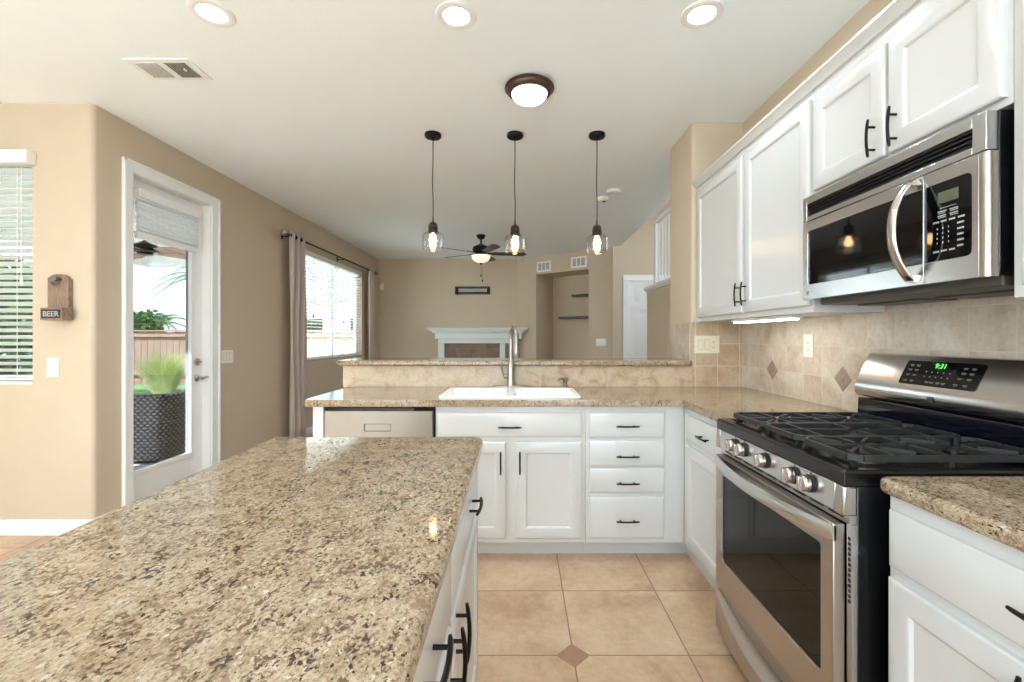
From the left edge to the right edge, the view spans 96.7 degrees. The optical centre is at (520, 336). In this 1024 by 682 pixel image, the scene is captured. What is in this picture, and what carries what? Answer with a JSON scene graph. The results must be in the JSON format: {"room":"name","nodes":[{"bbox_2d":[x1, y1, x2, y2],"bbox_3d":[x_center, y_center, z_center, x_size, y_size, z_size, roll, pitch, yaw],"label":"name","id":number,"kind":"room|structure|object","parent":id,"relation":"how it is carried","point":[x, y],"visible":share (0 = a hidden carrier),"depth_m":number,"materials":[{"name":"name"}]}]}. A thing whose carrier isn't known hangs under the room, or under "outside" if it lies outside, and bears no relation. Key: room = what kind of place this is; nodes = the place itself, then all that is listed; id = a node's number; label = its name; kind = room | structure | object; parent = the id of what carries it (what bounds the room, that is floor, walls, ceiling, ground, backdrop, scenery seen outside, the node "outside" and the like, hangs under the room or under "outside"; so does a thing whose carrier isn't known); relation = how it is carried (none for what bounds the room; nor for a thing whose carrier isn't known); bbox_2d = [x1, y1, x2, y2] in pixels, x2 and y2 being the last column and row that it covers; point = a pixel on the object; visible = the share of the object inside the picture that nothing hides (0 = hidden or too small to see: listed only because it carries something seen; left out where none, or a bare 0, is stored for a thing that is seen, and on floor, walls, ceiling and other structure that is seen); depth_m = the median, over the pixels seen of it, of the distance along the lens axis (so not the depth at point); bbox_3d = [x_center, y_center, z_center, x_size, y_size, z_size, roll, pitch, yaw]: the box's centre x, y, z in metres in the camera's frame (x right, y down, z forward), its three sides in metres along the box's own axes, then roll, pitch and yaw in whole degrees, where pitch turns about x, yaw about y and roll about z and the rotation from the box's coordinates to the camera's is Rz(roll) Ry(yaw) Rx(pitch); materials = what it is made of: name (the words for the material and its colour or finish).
{"room":"kitchen","nodes":[
{"label":"kitchen","id":0,"kind":"room"},
{"bbox_2d":[0,103,102,518],"bbox_3d":[-3.690,-0.115,2.975,1.920,2.750,0.150,0,0,0],"label":"wall","id":1,"kind":"structure","parent":0,"point":[51,427],"depth_m":2.90,"materials":[{"name":"beige paint"}]},
{"bbox_2d":[0,166,32,383],"bbox_3d":[-3.631,-0.429,2.962,1.038,1.462,0.137,0,0,0],"label":"window","id":2,"kind":"structure","parent":1,"relation":"in","point":[1,381],"depth_m":2.97,"materials":[{"name":"white paint"}]},
{"bbox_2d":[0,149,35,379],"bbox_3d":[-3.638,-0.446,2.905,1.105,1.452,0.140,0,0,0],"label":"window blind","id":3,"kind":"object","parent":2,"relation":"attached to","point":[8,157],"visible":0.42,"depth_m":2.95,"materials":[{"name":"white plastic"}]},
{"bbox_2d":[0,519,91,535],"bbox_3d":[-3.615,1.210,2.891,1.770,0.100,0.018,0,0,0],"label":"baseboard","id":4,"kind":"structure","parent":1,"relation":"attached to","point":[8,527],"depth_m":2.88,"materials":[{"name":"white paint"}]},
{"bbox_2d":[47,358,58,375],"bbox_3d":[-2.980,0.192,2.894,0.078,0.118,0.011,0,0,0],"label":"light switch","id":5,"kind":"object","parent":1,"relation":"attached to","point":[52,363],"visible":1,"depth_m":2.89,"materials":[{"name":"white plastic"}]},
{"bbox_2d":[40,274,72,319],"bbox_3d":[-2.907,-0.251,2.850,0.156,0.293,0.097,0,0,0],"label":"bottle opener","id":6,"kind":"object","parent":1,"relation":"attached to","point":[60,286],"visible":1,"depth_m":2.87,"materials":[{"name":"brown wood"}]},
{"bbox_2d":[133,348,185,393],"bbox_3d":[-7.279,0.765,9.262,1.506,1.091,1.578,0,0,-32],"label":"ornamental grass","id":7,"kind":"object","parent":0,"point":[162,378],"depth_m":9.12,"materials":[{"name":"green plant"}]},
{"bbox_2d":[103,109,377,514],"bbox_3d":[-2.805,-0.115,5.912,0.150,2.750,5.875,0,0,0],"label":"wall","id":8,"kind":"structure","parent":0,"point":[255,283],"depth_m":4.44,"materials":[{"name":"beige paint"}]},
{"bbox_2d":[122,156,220,506],"bbox_3d":[-2.802,0.013,3.604,0.196,2.495,0.992,0,0,0],"label":"door","id":9,"kind":"structure","parent":8,"relation":"in","point":[203,268],"depth_m":3.86,"materials":[{"name":"white paint"}]},
{"bbox_2d":[133,188,201,252],"bbox_3d":[-2.764,-0.896,3.598,0.049,0.357,0.655,0,0,0],"label":"door shade","id":10,"kind":"object","parent":9,"relation":"attached to","point":[161,220],"visible":1,"depth_m":3.52,"materials":[{"name":"white fabric"}]},
{"bbox_2d":[91,426,312,520],"bbox_3d":[-2.722,1.210,5.793,0.016,0.100,5.815,0,0,0],"label":"baseboard","id":11,"kind":"structure","parent":8,"relation":"attached to","point":[309,430],"depth_m":5.81,"materials":[{"name":"white paint"}]},
{"bbox_2d":[221,350,232,362],"bbox_3d":[-2.724,0.182,4.225,0.011,0.118,0.165,0,0,0],"label":"light switch","id":12,"kind":"object","parent":8,"relation":"attached to","point":[226,355],"visible":1,"depth_m":4.21,"materials":[{"name":"white plastic"}]},
{"bbox_2d":[280,229,377,274],"bbox_3d":[-2.662,-1.160,6.660,0.135,0.080,3.300,0,0,0],"label":"curtain rod","id":13,"kind":"object","parent":8,"relation":"attached to","point":[283,232],"visible":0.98,"depth_m":6.00,"materials":[{"name":"brown metal"}]},
{"bbox_2d":[288,230,306,436],"bbox_3d":[-2.632,0.007,5.367,0.096,2.445,0.405,0,0,0],"label":"curtain","id":14,"kind":"object","parent":13,"relation":"hanging from","point":[297,255],"visible":0.94,"depth_m":5.31,"materials":[{"name":"brown fabric"}]},
{"bbox_2d":[368,267,374,357],"bbox_3d":[-2.632,0.007,7.992,0.095,2.445,0.275,0,0,0],"label":"curtain","id":15,"kind":"object","parent":13,"relation":"hanging from","point":[371,333],"visible":0.71,"depth_m":7.94,"materials":[{"name":"brown fabric"}]},
{"bbox_2d":[307,267,356,359],"bbox_3d":[-2.837,-0.400,6.760,0.045,1.420,2.080,0,0,0],"label":"window","id":16,"kind":"structure","parent":8,"relation":"in","point":[355,328],"depth_m":6.79,"materials":[{"name":"white paint"}]},
{"bbox_2d":[305,249,361,359],"bbox_3d":[-2.760,-0.405,6.760,0.091,1.406,2.060,0,0,0],"label":"window blind","id":17,"kind":"object","parent":16,"relation":"attached to","point":[312,256],"visible":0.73,"depth_m":6.58,"materials":[{"name":"white plastic"}]},
{"bbox_2d":[0,434,748,681],"bbox_3d":[-0.525,1.320,2.925,7.950,0.120,11.850,0,0,0],"label":"floor","id":18,"kind":"structure","parent":0,"point":[543,617],"depth_m":2.04,"materials":[{"name":"beige tile"}]},
{"bbox_2d":[0,437,482,681],"bbox_3d":[-0.476,0.803,0.609,0.750,0.914,1.950,0,0,-1],"label":"kitchen island","id":19,"kind":"object","parent":18,"relation":"on","point":[280,559],"visible":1,"depth_m":0.68,"materials":[{"name":"stone"}]},
{"bbox_2d":[313,407,324,436],"bbox_3d":[-1.135,0.823,2.855,0.060,0.875,0.620,0,0,0],"label":"end panel","id":20,"kind":"object","parent":18,"relation":"on","point":[318,412],"visible":0.02,"depth_m":2.54,"materials":[{"name":"white paint"}]},
{"bbox_2d":[325,407,435,436],"bbox_3d":[-0.791,0.824,2.832,0.618,0.872,0.616,0,0,0],"label":"dishwasher","id":21,"kind":"object","parent":18,"relation":"on","point":[339,421],"visible":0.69,"depth_m":2.52,"materials":[{"name":"silver metal"}]},
{"bbox_2d":[427,328,527,357],"bbox_3d":[-0.810,0.542,8.559,1.870,1.435,0.278,0,0,0],"label":"fireplace mantel","id":22,"kind":"object","parent":18,"relation":"on","point":[452,342],"visible":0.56,"depth_m":8.54,"materials":[{"name":"grey paint"}]},
{"bbox_2d":[427,328,527,332],"bbox_3d":[-0.810,-0.125,8.559,1.870,0.100,0.278,0,0,0],"label":"shelf","id":23,"kind":"object","parent":22,"relation":"attached to","point":[434,330],"depth_m":8.45,"materials":[{"name":"grey paint"}]},
{"bbox_2d":[436,407,584,552],"bbox_3d":[-0.059,0.823,2.824,0.838,0.875,0.653,0,0,0],"label":"base cabinet","id":24,"kind":"object","parent":18,"relation":"on","point":[531,465],"visible":0.84,"depth_m":2.54,"materials":[{"name":"white paint"}]},
{"bbox_2d":[583,407,686,552],"bbox_3d":[0.662,0.823,2.824,0.603,0.875,0.653,0,0,0],"label":"base cabinet","id":25,"kind":"object","parent":18,"relation":"on","point":[634,456],"visible":0.95,"depth_m":2.53,"materials":[{"name":"white paint"}]},
{"bbox_2d":[684,408,721,590],"bbox_3d":[1.199,0.823,2.292,0.673,0.875,0.715,0,0,0],"label":"base cabinet","id":26,"kind":"object","parent":18,"relation":"on","point":[700,432],"visible":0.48,"depth_m":2.30,"materials":[{"name":"white paint"}]},
{"bbox_2d":[305,387,850,421],"bbox_3d":[0.168,0.365,2.546,2.735,0.038,1.227,0,0,0],"label":"countertop","id":27,"kind":"structure","parent":26,"relation":"on","point":[713,403],"depth_m":2.52,"materials":[{"name":"stone"}]},
{"bbox_2d":[439,387,580,397],"bbox_3d":[-0.064,0.423,2.797,0.817,0.178,0.465,0,0,0],"label":"sink","id":28,"kind":"object","parent":27,"relation":"in","point":[454,392],"visible":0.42,"depth_m":2.94,"materials":[{"name":"white ceramic"}]},
{"bbox_2d":[493,325,528,386],"bbox_3d":[-0.067,0.133,3.021,0.247,0.426,0.169,0,0,0],"label":"faucet","id":29,"kind":"object","parent":27,"relation":"on","point":[514,353],"visible":0.91,"depth_m":3.05,"materials":[{"name":"silver metal"}]},
{"bbox_2d":[557,377,567,386],"bbox_3d":[0.277,0.310,3.074,0.095,0.072,0.044,0,0,-26],"label":"soap dispenser","id":30,"kind":"object","parent":27,"relation":"on","point":[564,379],"visible":0.93,"depth_m":3.07,"materials":[{"name":"silver metal"}]},
{"bbox_2d":[715,353,1023,681],"bbox_3d":[1.132,0.663,1.545,0.736,1.194,0.764,0,0,0],"label":"gas range","id":31,"kind":"object","parent":18,"relation":"on","point":[803,567],"visible":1,"depth_m":1.39,"materials":[{"name":"silver metal"}]},
{"bbox_2d":[717,418,1023,485],"bbox_3d":[1.134,0.353,1.545,0.612,0.059,0.760,0,0,0],"label":"cooktop","id":32,"kind":"object","parent":31,"relation":"in","point":[831,451],"depth_m":1.33,"materials":[{"name":"metal"}]},
{"bbox_2d":[888,495,1023,681],"bbox_3d":[1.199,0.823,0.734,0.673,0.875,0.789,0,0,0],"label":"base cabinet","id":33,"kind":"object","parent":18,"relation":"on","point":[956,592],"visible":0.89,"depth_m":0.95,"materials":[{"name":"white paint"}]},
{"bbox_3d":[1.199,0.822,-0.062,0.673,0.875,0.800,0,0,0],"label":"base cabinet","id":34,"kind":"object","parent":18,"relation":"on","visible":0},
{"bbox_2d":[880,476,1023,552],"bbox_3d":[1.210,0.365,0.331,0.650,0.038,1.621,0,0,0],"label":"countertop","id":35,"kind":"structure","parent":34,"relation":"on","point":[992,507],"depth_m":0.99,"materials":[{"name":"stone"}]},
{"bbox_2d":[0,0,869,258],"bbox_3d":[-0.575,-1.590,2.925,8.150,0.200,12.150,0,0,0],"label":"ceiling","id":36,"kind":"structure","parent":0,"point":[324,110],"depth_m":2.76,"materials":[{"name":"paint"}]},
{"bbox_2d":[122,58,212,79],"bbox_3d":[-1.955,-1.479,2.530,0.350,0.022,0.200,0,0,0],"label":"ceiling vent","id":37,"kind":"object","parent":36,"relation":"in","point":[153,68],"visible":1,"depth_m":2.51,"materials":[{"name":"white metal"}]},
{"bbox_2d":[186,0,235,26],"bbox_3d":[-1.420,-1.486,2.090,0.192,0.008,0.192,0,0,0],"label":"recessed light","id":38,"kind":"object","parent":36,"relation":"in","point":[211,12],"visible":1,"depth_m":2.08,"materials":[{"name":"white paint"}]},
{"bbox_2d":[422,130,443,248],"bbox_3d":[-0.646,-1.065,3.340,0.154,0.850,0.154,0,0,0],"label":"pendant light","id":39,"kind":"object","parent":36,"relation":"hanging from","point":[431,135],"visible":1,"depth_m":3.32,"materials":[{"name":"brown metal"}]},
{"bbox_2d":[428,218,437,233],"bbox_3d":[-0.646,-0.817,3.340,0.074,0.117,0.074,0,0,0],"label":"socket","id":40,"kind":"object","parent":39,"relation":"attached to","point":[432,227],"depth_m":3.31,"materials":[{"name":"brown metal"}]},
{"bbox_2d":[435,1,476,29],"bbox_3d":[-0.300,-1.486,2.110,0.192,0.008,0.192,0,0,0],"label":"recessed light","id":41,"kind":"object","parent":36,"relation":"in","point":[455,15],"visible":1,"depth_m":2.10,"materials":[{"name":"white paint"}]},
{"bbox_2d":[441,234,526,281],"bbox_3d":[-0.544,-1.148,6.671,1.253,0.682,1.274,0,0,0],"label":"ceiling fan","id":42,"kind":"object","parent":36,"relation":"hanging from","point":[480,251],"visible":1,"depth_m":6.58,"materials":[{"name":"brown metal"}]},
{"bbox_2d":[506,130,524,246],"bbox_3d":[-0.044,-1.055,3.340,0.154,0.870,0.154,0,0,0],"label":"pendant light","id":43,"kind":"object","parent":36,"relation":"hanging from","point":[514,135],"visible":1,"depth_m":3.32,"materials":[{"name":"brown metal"}]},
{"bbox_2d":[510,220,519,236],"bbox_3d":[-0.044,-0.796,3.340,0.074,0.117,0.074,0,0,0],"label":"socket","id":44,"kind":"object","parent":43,"relation":"attached to","point":[514,232],"depth_m":3.31,"materials":[{"name":"brown metal"}]},
{"bbox_2d":[505,73,553,106],"bbox_3d":[0.050,-1.438,2.700,0.294,0.102,0.294,0,0,0],"label":"flush light","id":45,"kind":"object","parent":36,"relation":"attached to","point":[529,89],"visible":1,"depth_m":2.63,"materials":[{"name":"white glass"}]},
{"bbox_2d":[586,130,607,251],"bbox_3d":[0.558,-1.055,3.340,0.154,0.870,0.154,0,0,0],"label":"pendant light","id":46,"kind":"object","parent":36,"relation":"hanging from","point":[598,135],"visible":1,"depth_m":3.32,"materials":[{"name":"brown metal"}]},
{"bbox_2d":[592,220,601,236],"bbox_3d":[0.558,-0.796,3.340,0.074,0.117,0.074,0,0,0],"label":"socket","id":47,"kind":"object","parent":46,"relation":"attached to","point":[596,230],"depth_m":3.31,"materials":[{"name":"brown metal"}]},
{"bbox_2d":[597,196,608,202],"bbox_3d":[0.875,-1.465,4.860,0.124,0.048,0.124,0,0,0],"label":"smoke detector","id":48,"kind":"object","parent":36,"relation":"attached to","point":[602,199],"visible":0.98,"depth_m":4.82,"materials":[{"name":"white plastic"}]},
{"bbox_2d":[607,188,620,194],"bbox_3d":[0.940,-1.473,4.620,0.140,0.034,0.140,0,0,0],"label":"smoke detector","id":49,"kind":"object","parent":36,"relation":"attached to","point":[612,191],"visible":1,"depth_m":4.58,"materials":[{"name":"white plastic"}]},
{"bbox_2d":[680,0,724,28],"bbox_3d":[0.835,-1.486,2.100,0.192,0.008,0.192,0,0,0],"label":"recessed light","id":50,"kind":"object","parent":36,"relation":"in","point":[702,13],"visible":1,"depth_m":2.09,"materials":[{"name":"white paint"}]},
{"bbox_2d":[378,259,516,357],"bbox_3d":[-1.375,-0.115,8.775,2.710,2.750,0.150,0,0,0],"label":"wall","id":51,"kind":"structure","parent":0,"point":[418,295],"depth_m":8.70,"materials":[{"name":"beige paint"}]},
{"bbox_2d":[455,286,489,293],"bbox_3d":[-0.922,-0.890,8.686,0.665,0.150,0.026,0,0,0],"label":"wall sign","id":52,"kind":"object","parent":51,"relation":"attached to","point":[458,289],"visible":1,"depth_m":8.68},
{"bbox_2d":[517,247,611,357],"bbox_3d":[0.929,-0.115,8.373,1.995,2.750,0.700,0,0,37],"label":"wall","id":53,"kind":"structure","parent":0,"point":[542,297],"depth_m":8.50,"materials":[{"name":"beige paint"}]},
{"bbox_2d":[537,260,550,271],"bbox_3d":[0.415,-1.288,8.314,0.310,0.190,0.018,0,0,37],"label":"air vent","id":54,"kind":"object","parent":53,"relation":"in","point":[543,266],"visible":1,"depth_m":8.30,"materials":[{"name":"white metal"}]},
{"bbox_2d":[558,316,588,318],"bbox_3d":[1.099,-0.360,8.392,0.843,0.040,0.200,0,0,37],"label":"floating shelf","id":55,"kind":"object","parent":53,"relation":"attached to","point":[569,317],"visible":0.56,"depth_m":8.36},
{"bbox_2d":[571,256,586,267],"bbox_3d":[0.998,-1.296,7.869,0.310,0.190,0.018,0,0,37],"label":"air vent","id":56,"kind":"object","parent":53,"relation":"in","point":[581,261],"visible":1,"depth_m":7.86,"materials":[{"name":"white metal"}]},
{"bbox_2d":[571,294,588,297],"bbox_3d":[1.211,-0.760,8.307,0.563,0.040,0.200,0,0,37],"label":"floating shelf","id":57,"kind":"object","parent":53,"relation":"attached to","point":[575,295],"visible":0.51,"depth_m":8.31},
{"bbox_2d":[596,339,605,345],"bbox_3d":[1.336,0.090,7.617,0.180,0.120,0.009,0,0,37],"label":"wall outlet","id":58,"kind":"object","parent":53,"relation":"attached to","point":[599,342],"visible":1,"depth_m":7.61,"materials":[{"name":"white plastic"}]},
{"bbox_2d":[612,200,669,357],"bbox_3d":[2.502,-0.890,7.525,1.995,4.300,0.150,0,0,0],"label":"wall","id":59,"kind":"structure","parent":0,"point":[635,256],"depth_m":7.45,"materials":[{"name":"beige paint"}]},
{"bbox_2d":[623,275,667,357],"bbox_3d":[2.160,0.122,7.487,0.980,2.275,0.125,0,0,0],"label":"door","id":60,"kind":"structure","parent":59,"relation":"in","point":[634,297],"depth_m":7.48,"materials":[{"name":"white paint"}]},
{"bbox_2d":[647,284,669,357],"bbox_3d":[1.680,0.330,4.755,0.120,1.860,2.210,0,0,0],"label":"wall","id":61,"kind":"structure","parent":0,"point":[658,300],"depth_m":5.36,"materials":[{"name":"beige paint"}]},
{"bbox_2d":[643,277,669,291],"bbox_3d":[1.680,-0.608,4.776,0.190,0.065,2.248,0,0,0],"label":"trim","id":62,"kind":"structure","parent":61,"relation":"on","point":[666,281],"depth_m":5.30,"materials":[{"name":"white paint"}]},
{"bbox_2d":[653,207,669,282],"bbox_3d":[1.673,-1.040,4.660,0.065,0.799,2.000,0,0,0],"label":"stair railing","id":63,"kind":"object","parent":62,"relation":"on","point":[666,213],"visible":0.17,"depth_m":5.39,"materials":[{"name":"white paint"}]},
{"bbox_2d":[670,123,742,360],"bbox_3d":[2.270,-0.115,3.408,2.160,2.750,0.485,0,0,0],"label":"wall","id":64,"kind":"structure","parent":0,"point":[700,145],"depth_m":3.23,"materials":[{"name":"beige paint"}]},
{"bbox_2d":[669,322,689,359],"bbox_3d":[1.185,0.028,3.408,0.010,0.264,0.425,0,0,0],"label":"backsplash","id":65,"kind":"structure","parent":64,"relation":"attached to","point":[679,333],"depth_m":3.39,"materials":[{"name":"tile"}]},
{"bbox_2d":[692,321,741,386],"bbox_3d":[1.363,0.117,3.160,0.345,0.455,0.010,0,0,0],"label":"backsplash","id":66,"kind":"structure","parent":64,"relation":"attached to","point":[723,368],"depth_m":3.15,"materials":[{"name":"tile"}]},
{"bbox_2d":[694,336,718,352],"bbox_3d":[1.288,0.052,3.149,0.172,0.122,0.011,0,0,0],"label":"light switch","id":67,"kind":"object","parent":66,"relation":"attached to","point":[702,344],"visible":1,"depth_m":3.15,"materials":[{"name":"beige plastic"}]},
{"bbox_2d":[711,340,715,348],"bbox_3d":[1.334,0.052,3.148,0.033,0.066,0.002,0,0,0],"label":"receptacle","id":68,"kind":"object","parent":67,"relation":"attached to","point":[713,342],"depth_m":3.15,"materials":[{"name":"white plastic"}]},
{"bbox_2d":[743,0,892,411],"bbox_3d":[1.620,-0.115,0.083,0.150,2.750,6.165,0,0,0],"label":"wall","id":69,"kind":"structure","parent":0,"point":[872,8],"depth_m":2.35,"materials":[{"name":"beige paint"}]},
{"bbox_2d":[697,91,884,321],"bbox_3d":[1.345,-0.567,2.531,0.351,0.926,1.262,0,0,0],"label":"upper cabinet","id":70,"kind":"object","parent":69,"relation":"attached to","point":[750,223],"visible":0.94,"depth_m":2.31,"materials":[{"name":"white paint"}]},
{"bbox_2d":[731,315,802,322],"bbox_3d":[1.285,-0.092,2.420,0.060,0.022,0.600,0,0,0],"label":"light","id":71,"kind":"object","parent":70,"relation":"attached to","point":[785,317],"visible":1,"depth_m":2.31,"materials":[{"name":"white paint"}]},
{"bbox_2d":[734,319,798,322],"bbox_3d":[1.285,-0.084,2.420,0.046,0.006,0.560,0,0,0],"label":"diffuser","id":72,"kind":"object","parent":71,"relation":"attached to","point":[736,320],"depth_m":2.43,"materials":[{"name":"white plastic"}]},
{"bbox_2d":[692,0,920,188],"bbox_3d":[1.365,-1.051,1.786,0.357,0.042,2.752,0,0,0],"label":"trim","id":73,"kind":"structure","parent":70,"relation":"attached to","point":[896,9],"depth_m":1.82,"materials":[{"name":"white paint"}]},
{"bbox_2d":[742,296,1023,411],"bbox_3d":[1.536,0.092,1.342,0.017,0.505,3.645,0,0,0],"label":"backsplash","id":74,"kind":"structure","parent":69,"relation":"attached to","point":[774,361],"depth_m":2.08,"materials":[{"name":"tile"}]},
{"bbox_2d":[804,334,813,357],"bbox_3d":[1.531,0.047,2.425,0.008,0.122,0.078,0,0,0],"label":"wall outlet","id":75,"kind":"object","parent":74,"relation":"attached to","point":[808,338],"visible":1,"depth_m":2.42,"materials":[{"name":"white plastic"}]},
{"bbox_2d":[806,340,809,351],"bbox_3d":[1.528,0.047,2.425,0.002,0.066,0.033,0,0,0],"label":"receptacle","id":76,"kind":"object","parent":75,"relation":"attached to","point":[807,341],"depth_m":2.42,"materials":[{"name":"white plastic"}]},
{"bbox_2d":[813,0,1013,193],"bbox_3d":[1.345,-0.806,1.514,0.351,0.448,0.768,0,0,0],"label":"upper cabinet","id":77,"kind":"object","parent":69,"relation":"attached to","point":[942,64],"visible":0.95,"depth_m":1.40,"materials":[{"name":"white paint"}]},
{"bbox_2d":[803,110,1013,305],"bbox_3d":[1.317,-0.350,1.521,0.434,0.448,0.750,0,0,0],"label":"microwave","id":78,"kind":"object","parent":77,"relation":"attached to","point":[932,220],"visible":1,"depth_m":1.35,"materials":[{"name":"silver metal"}]},
{"bbox_2d":[1014,0,1023,297],"bbox_3d":[1.345,-0.564,0.768,0.351,0.933,0.720,0,0,0],"label":"upper cabinet","id":79,"kind":"object","parent":69,"relation":"attached to","point":[1018,4],"visible":1,"depth_m":1.12,"materials":[{"name":"white paint"}]},
{"bbox_3d":[-0.023,0.730,3.241,2.426,1.060,0.138,0,0,0],"label":"wall","id":80,"kind":"structure","parent":0,"visible":0},
{"bbox_2d":[336,358,692,365],"bbox_3d":[-0.044,0.180,3.317,2.461,0.038,0.405,0,0,0],"label":"bar","id":81,"kind":"object","parent":80,"relation":"on","point":[354,361],"visible":0.99,"depth_m":3.12,"materials":[{"name":"stone"}]},
{"bbox_2d":[343,366,691,386],"bbox_3d":[-0.023,0.273,3.167,2.426,0.145,0.010,0,0,0],"label":"backsplash","id":82,"kind":"structure","parent":80,"relation":"attached to","point":[353,376],"depth_m":3.16,"materials":[{"name":"stone"}]},
{"label":"outside","id":83,"kind":"structure","parent":0,"visible":0},
{"bbox_3d":[0.000,1.571,20.000,80.000,0.299,80.000,0,0,0],"label":"ground","id":84,"kind":"structure","parent":83,"visible":0},
{"bbox_2d":[0,345,32,374],"bbox_3d":[-9.139,0.757,7.381,3.491,1.514,0.978,0,0,0],"label":"hedge","id":85,"kind":"object","parent":84,"relation":"on","point":[5,346],"visible":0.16,"depth_m":7.34,"materials":[{"name":"green plant"}]},
{"bbox_2d":[133,309,167,331],"bbox_3d":[-11.981,0.207,14.477,1.150,2.230,0.935,0,0,0],"label":"shrub","id":86,"kind":"object","parent":84,"relation":"on","point":[140,322],"visible":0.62,"depth_m":14.39,"materials":[{"name":"green plant"}]},
{"bbox_2d":[142,314,185,331],"bbox_3d":[-12.693,0.253,16.008,2.343,2.142,2.384,0,0,22],"label":"palm tree","id":87,"kind":"object","parent":84,"relation":"on","point":[176,315],"visible":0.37,"depth_m":16.11,"materials":[{"name":"green plant"}]},
{"bbox_2d":[146,267,185,304],"bbox_3d":[-9.588,-0.411,13.791,2.598,3.467,2.684,0,0,0],"label":"palm tree","id":88,"kind":"object","parent":84,"relation":"on","point":[180,268],"visible":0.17,"depth_m":13.32,"materials":[{"name":"green plant"}]},
{"bbox_2d":[133,330,352,384],"bbox_3d":[-8.400,0.590,12.605,14.400,1.560,0.110,0,0,0],"label":"fence","id":89,"kind":"object","parent":84,"relation":"on","point":[143,342],"visible":0.08,"depth_m":12.60,"materials":[{"name":"brown wood"}]},
{"bbox_2d":[306,267,352,353],"bbox_3d":[-10.000,-1.510,27.000,8.000,5.660,11.200,0,0,0],"label":"neighbor house","id":90,"kind":"structure","parent":84,"relation":"on","point":[310,311],"depth_m":22.00,"materials":[{"name":"grey tile"}]},
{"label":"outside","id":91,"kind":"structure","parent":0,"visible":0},
{"bbox_2d":[133,385,185,393],"bbox_3d":[-16.450,1.365,10.850,27.100,0.110,3.300,0,0,0],"label":"lawn","id":92,"kind":"structure","parent":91,"point":[137,389],"depth_m":11.35,"materials":[{"name":"green plant"}]},
{"bbox_2d":[0,254,32,354],"bbox_3d":[-10.961,-0.225,9.491,4.039,3.125,2.084,0,0,0],"label":"tree","id":93,"kind":"object","parent":92,"relation":"on","point":[1,300],"visible":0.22,"depth_m":9.02,"materials":[{"name":"green plant"}]},
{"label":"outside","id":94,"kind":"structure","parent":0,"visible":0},
{"bbox_2d":[133,461,153,470],"bbox_3d":[-5.940,1.370,6.128,6.120,0.100,6.145,0,0,0],"label":"patio","id":95,"kind":"structure","parent":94,"point":[136,464],"depth_m":4.71,"materials":[{"name":"concrete"}]},
{"bbox_2d":[133,390,185,462],"bbox_3d":[-4.650,0.960,5.210,1.900,0.719,1.020,0,0,0],"label":"planter","id":96,"kind":"object","parent":95,"relation":"on","point":[159,420],"visible":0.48,"depth_m":4.71,"materials":[{"name":"grey wicker"}]},
{"bbox_2d":[0,174,327,266],"bbox_3d":[-4.942,-0.150,5.780,4.115,2.940,5.440,0,0,0],"label":"patio cover","id":97,"kind":"object","parent":95,"relation":"on","point":[156,260],"visible":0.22,"depth_m":7.54,"materials":[{"name":"white paint"}]},
{"bbox_2d":[133,240,185,259],"bbox_3d":[-4.369,-1.234,5.324,1.591,0.530,1.618,0,0,0],"label":"ceiling fan","id":98,"kind":"object","parent":97,"relation":"hanging from","point":[143,248],"visible":0.55,"depth_m":5.32,"materials":[{"name":"brown wood"}]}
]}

